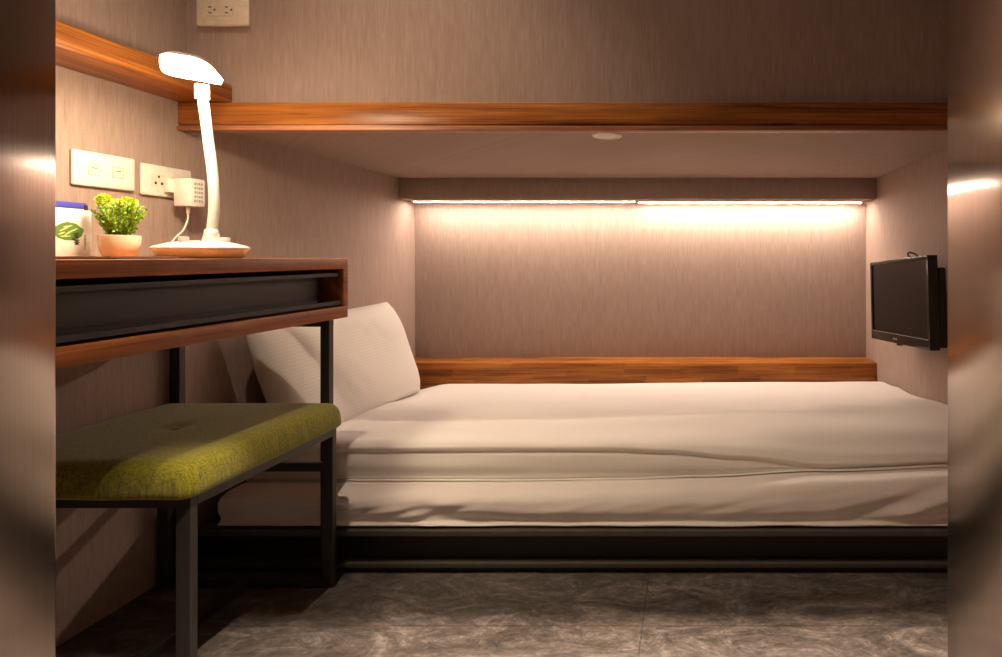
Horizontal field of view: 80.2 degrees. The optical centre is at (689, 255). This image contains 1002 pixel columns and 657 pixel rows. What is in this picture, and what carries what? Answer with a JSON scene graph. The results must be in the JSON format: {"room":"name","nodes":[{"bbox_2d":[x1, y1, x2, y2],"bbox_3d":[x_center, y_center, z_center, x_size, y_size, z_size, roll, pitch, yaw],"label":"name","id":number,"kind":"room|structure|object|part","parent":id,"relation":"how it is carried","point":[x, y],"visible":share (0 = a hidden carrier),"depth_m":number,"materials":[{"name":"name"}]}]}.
{"room":"hotel room","nodes":[
{"label":"hotel room","id":0,"kind":"room"},
{"bbox_2d":[56,0,414,646],"bbox_3d":[-1.250,-0.397,1.485,0.060,2.300,2.110,0,0,0],"label":"wall","id":1,"kind":"structure","parent":0,"point":[276,201],"depth_m":1.29,"materials":[{"name":"beige paint"}]},
{"bbox_2d":[70,149,133,190],"bbox_3d":[-1.215,-0.176,1.159,0.010,0.071,0.123,0,0,0],"label":"socket","id":2,"kind":"object","parent":1,"relation":"attached to","point":[87,168],"visible":1,"depth_m":1.15,"materials":[{"name":"white plastic"}]},
{"bbox_2d":[56,20,231,101],"bbox_3d":[-1.163,-0.390,0.956,0.114,0.046,0.792,0,0,0],"label":"shelf","id":3,"kind":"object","parent":1,"relation":"attached to","point":[79,50],"depth_m":1.11,"materials":[{"name":"brown wood"}]},
{"bbox_2d":[140,163,190,197],"bbox_3d":[-1.215,-0.172,1.298,0.010,0.071,0.123,0,0,0],"label":"power socket","id":4,"kind":"object","parent":1,"relation":"attached to","point":[152,177],"visible":0.8,"depth_m":1.27,"materials":[{"name":"white plastic"}]},
{"bbox_2d":[164,178,204,241],"bbox_3d":[-1.119,-0.094,1.219,0.070,0.174,0.282,0,0,-36],"label":"power adapter","id":5,"kind":"object","parent":4,"relation":"attached to","point":[188,192],"visible":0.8,"depth_m":1.30,"materials":[{"name":"white plastic"}]},
{"bbox_3d":[-1.105,-0.054,1.210,0.032,0.093,0.254,0,0,-42],"label":"cord","id":6,"kind":"part","parent":5,"relation":"part of","materials":[{"name":"white plastic"}]},
{"bbox_2d":[56,572,947,656],"bbox_3d":[-0.200,0.783,0.700,4.000,0.060,3.800,0,0,0],"label":"floor","id":7,"kind":"structure","parent":0,"point":[365,614],"depth_m":1.17,"materials":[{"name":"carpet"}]},
{"bbox_2d":[56,403,340,656],"bbox_3d":[-1.005,0.543,1.093,0.412,0.420,0.406,0,0,0],"label":"stool","id":8,"kind":"object","parent":7,"relation":"on","point":[180,456],"visible":0.99,"depth_m":1.03,"materials":[{"name":"green fabric"}]},
{"bbox_3d":[-1.196,0.581,1.274,0.024,0.344,0.014,0,0,0],"label":"leg","id":9,"kind":"part","parent":8,"relation":"part of","materials":[{"name":"metal"}]},
{"bbox_3d":[-0.822,0.581,0.913,0.024,0.344,0.014,0,0,0],"label":"leg","id":10,"kind":"part","parent":8,"relation":"part of","materials":[{"name":"metal"}]},
{"bbox_3d":[-1.011,0.743,1.093,0.022,0.020,0.347,0,0,0],"label":"foot rail","id":11,"kind":"part","parent":8,"relation":"part of","materials":[{"name":"metal"}]},
{"bbox_3d":[-1.009,0.400,1.093,0.398,0.018,0.375,0,0,0],"label":"seat frame","id":12,"kind":"part","parent":8,"relation":"part of","materials":[{"name":"metal"}]},
{"bbox_3d":[-1.005,0.362,1.093,0.412,0.058,0.406,0,0,0],"label":"seat","id":13,"kind":"part","parent":8,"relation":"part of","materials":[{"name":"green fabric"}]},
{"bbox_3d":[-0.822,0.581,1.274,0.024,0.344,0.014,0,0,0],"label":"leg","id":14,"kind":"part","parent":8,"relation":"part of","materials":[{"name":"metal"}]},
{"bbox_2d":[56,258,347,575],"bbox_3d":[-1.029,0.379,0.969,0.378,0.748,0.808,0,0,0],"label":"desk","id":15,"kind":"object","parent":7,"relation":"on","point":[219,299],"visible":0.72,"depth_m":0.98,"materials":[{"name":"brown wood"}]},
{"bbox_2d":[56,208,90,255],"bbox_3d":[-1.151,-0.040,1.009,0.043,0.090,0.094,0,0,0],"label":"carton","id":16,"kind":"object","parent":15,"relation":"on","point":[73,227],"visible":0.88,"depth_m":1.02,"materials":[{"name":"white cardboard"}]},
{"bbox_2d":[56,201,87,210],"bbox_3d":[-1.198,-0.049,1.029,0.040,0.108,0.130,0,0,0],"label":"lid","id":17,"kind":"object","parent":16,"relation":"on","point":[59,204],"visible":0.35,"depth_m":1.07,"materials":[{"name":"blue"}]},
{"bbox_2d":[91,193,146,255],"bbox_3d":[-1.067,-0.057,1.050,0.087,0.123,0.074,0,0,0],"label":"potted plant","id":18,"kind":"object","parent":15,"relation":"on","point":[119,240],"visible":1,"depth_m":1.03,"materials":[{"name":"green plant"}]},
{"bbox_3d":[-1.066,-0.017,1.045,0.059,0.043,0.059,0,0,0],"label":"pot","id":19,"kind":"part","parent":18,"relation":"part of","materials":[{"name":"beige ceramic"}]},
{"bbox_2d":[56,258,184,258],"bbox_3d":[-0.941,0.004,0.897,0.158,0.002,0.115,0,0,0],"label":"leaflet","id":20,"kind":"object","parent":15,"relation":"on","point":[56,258],"visible":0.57,"depth_m":0.85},
{"bbox_2d":[56,256,177,257],"bbox_3d":[-0.945,0.002,0.905,0.130,0.002,0.110,0,0,0],"label":"booklet","id":21,"kind":"object","parent":20,"relation":"on","point":[56,256],"visible":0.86,"depth_m":0.86,"materials":[{"name":"white paper"}]},
{"bbox_3d":[-1.202,0.459,1.311,0.024,0.588,0.016,0,0,0],"label":"leg","id":22,"kind":"part","parent":15,"relation":"part of","materials":[{"name":"metal"}]},
{"bbox_2d":[149,51,250,258],"bbox_3d":[-0.944,-0.178,1.062,0.150,0.366,0.190,0,0,0],"label":"desk lamp","id":23,"kind":"object","parent":15,"relation":"on","point":[179,64],"visible":0.98,"depth_m":1.07,"materials":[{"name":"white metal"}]},
{"bbox_3d":[-0.944,-0.028,1.042,0.016,0.017,0.016,0,0,0],"label":"knob","id":24,"kind":"part","parent":23,"relation":"part of","materials":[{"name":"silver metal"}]},
{"bbox_2d":[159,54,222,83],"bbox_3d":[-0.932,-0.346,1.035,0.081,0.008,0.149,0,0,-30],"label":"diffuser","id":25,"kind":"object","parent":23,"relation":"attached to","point":[189,66],"depth_m":1.02,"materials":[{"name":"white plastic"}]},
{"bbox_3d":[-0.908,-0.028,1.092,0.016,0.017,0.016,0,0,0],"label":"knob","id":26,"kind":"part","parent":23,"relation":"part of","materials":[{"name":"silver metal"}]},
{"bbox_3d":[-0.852,0.459,1.311,0.021,0.588,0.016,0,0,0],"label":"leg","id":27,"kind":"part","parent":15,"relation":"part of","materials":[{"name":"metal"}]},
{"bbox_2d":[198,467,947,571],"bbox_3d":[-0.209,0.642,1.824,1.971,0.222,1.008,0,0,0],"label":"bed","id":28,"kind":"object","parent":7,"relation":"on","point":[889,520],"visible":0.6,"depth_m":1.34,"materials":[{"name":"white fabric"}]},
{"bbox_3d":[-0.209,0.656,1.823,1.951,0.010,0.911,0,0,0],"label":"slat panel","id":29,"kind":"part","parent":28,"relation":"part of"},
{"bbox_3d":[-0.209,0.734,1.348,1.971,0.010,0.048,0,0,0],"label":"rail","id":30,"kind":"part","parent":28,"relation":"part of","materials":[{"name":"grey metal"}]},
{"bbox_3d":[-0.209,0.696,1.358,1.971,0.065,0.016,0,0,0],"label":"kick panel","id":31,"kind":"part","parent":28,"relation":"part of","materials":[{"name":"black metal"}]},
{"bbox_3d":[-0.209,0.746,1.351,1.971,0.014,0.034,0,0,0],"label":"foot plate","id":32,"kind":"part","parent":28,"relation":"part of","materials":[{"name":"black metal"}]},
{"bbox_3d":[-0.209,0.659,1.815,1.971,0.020,0.990,0,0,0],"label":"rail","id":33,"kind":"part","parent":28,"relation":"part of","materials":[{"name":"grey metal"}]},
{"bbox_3d":[-0.176,0.590,1.826,1.897,0.118,1.004,0,0,0],"label":"mattress","id":34,"kind":"part","parent":28,"relation":"part of","materials":[{"name":"white fabric"}]},
{"bbox_2d":[245,382,947,480],"bbox_3d":[-0.193,0.510,1.864,1.934,0.126,0.922,0,0,0],"label":"duvet","id":35,"kind":"object","parent":28,"relation":"on","point":[445,432],"visible":0.87,"depth_m":1.50,"materials":[{"name":"white fabric"}]},
{"bbox_2d":[245,302,419,422],"bbox_3d":[-1.103,0.350,1.805,0.219,0.348,0.690,0,0,0],"label":"pillow","id":36,"kind":"object","parent":35,"relation":"on","point":[374,365],"visible":0.82,"depth_m":1.67,"materials":[{"name":"fabric"}]},
{"bbox_2d":[186,0,947,101],"bbox_3d":[-0.220,-0.947,1.364,2.001,1.200,0.022,0,0,0],"label":"wall","id":37,"kind":"structure","parent":0,"point":[290,50],"depth_m":1.35,"materials":[{"name":"beige paper"}]},
{"bbox_2d":[196,0,249,25],"bbox_3d":[-1.126,-0.591,1.347,0.126,0.073,0.011,0,0,0],"label":"wall outlet","id":38,"kind":"object","parent":37,"relation":"attached to","point":[208,12],"visible":1,"depth_m":1.34,"materials":[{"name":"beige plastic"}]},
{"bbox_2d":[177,102,947,132],"bbox_3d":[-0.220,-0.333,1.343,2.001,0.067,0.031,0,0,0],"label":"trim","id":39,"kind":"structure","parent":37,"relation":"attached to","point":[226,117],"depth_m":1.33,"materials":[{"name":"brown wood"}]},
{"bbox_2d":[233,133,947,177],"bbox_3d":[-0.220,-0.337,1.920,2.001,0.020,1.120,0,0,0],"label":"ceiling","id":40,"kind":"structure","parent":0,"point":[399,155],"depth_m":1.75,"materials":[{"name":"white paint"}]},
{"bbox_2d":[592,133,621,139],"bbox_3d":[-0.224,-0.324,1.506,0.080,0.006,0.080,0,0,0],"label":"recessed light","id":41,"kind":"object","parent":40,"relation":"in","point":[606,136],"visible":0.94,"depth_m":1.50,"materials":[{"name":"white plastic"}]},
{"bbox_2d":[415,202,865,356],"bbox_3d":[-0.220,-0.397,2.510,2.001,2.300,0.060,0,0,0],"label":"wall","id":42,"kind":"structure","parent":0,"point":[493,279],"depth_m":2.48,"materials":[{"name":"beige paint"}]},
{"bbox_2d":[411,200,635,201],"bbox_3d":[-0.713,-0.235,2.400,0.955,0.007,0.024,0,0,0],"label":"led strip","id":43,"kind":"object","parent":42,"relation":"attached to","point":[411,200],"visible":1,"depth_m":2.39,"materials":[{"name":"white plastic"}]},
{"bbox_2d":[399,178,875,201],"bbox_3d":[-0.220,-0.283,2.411,2.001,0.088,0.138,0,0,0],"label":"trim","id":44,"kind":"structure","parent":42,"relation":"attached to","point":[636,189],"depth_m":2.34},
{"bbox_2d":[414,357,876,389],"bbox_3d":[-0.220,0.601,2.408,2.001,0.305,0.145,0,0,0],"label":"trim","id":45,"kind":"structure","parent":42,"relation":"attached to","point":[433,371],"depth_m":2.33,"materials":[{"name":"brown wood"}]},
{"bbox_2d":[638,200,862,202],"bbox_3d":[0.260,-0.234,2.418,0.970,0.010,0.026,0,0,0],"label":"led strip","id":46,"kind":"object","parent":42,"relation":"attached to","point":[639,201],"visible":1,"depth_m":2.40,"materials":[{"name":"white plastic"}]},
{"bbox_2d":[639,202,861,202],"bbox_3d":[0.260,-0.230,2.419,0.960,0.002,0.020,0,0,0],"label":"diffuser","id":47,"kind":"object","parent":46,"relation":"attached to","point":[639,202],"depth_m":2.41,"materials":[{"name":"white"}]},
{"bbox_2d":[866,148,947,404],"bbox_3d":[0.811,-0.397,1.485,0.060,2.300,2.110,0,0,0],"label":"wall","id":48,"kind":"structure","parent":0,"point":[908,212],"depth_m":1.98,"materials":[{"name":"beige paper"}]},
{"bbox_2d":[870,255,947,350],"bbox_3d":[0.714,0.145,1.791,0.133,0.296,0.447,0,0,0],"label":"television","id":49,"kind":"object","parent":48,"relation":"attached to","point":[909,303],"visible":1,"depth_m":1.70,"materials":[{"name":"grey plastic"}]},
{"bbox_3d":[-0.219,-0.397,0.490,2.001,2.300,0.120,0,0,0],"label":"wall","id":50,"kind":"structure","parent":0,"visible":0},
{"bbox_2d":[0,0,1001,656],"bbox_3d":[-0.186,-0.272,0.487,0.906,2.050,0.134,0,0,0],"label":"door frame","id":51,"kind":"structure","parent":50,"relation":"in","point":[27,27],"depth_m":0.52,"materials":[{"name":"metal"}]}
]}

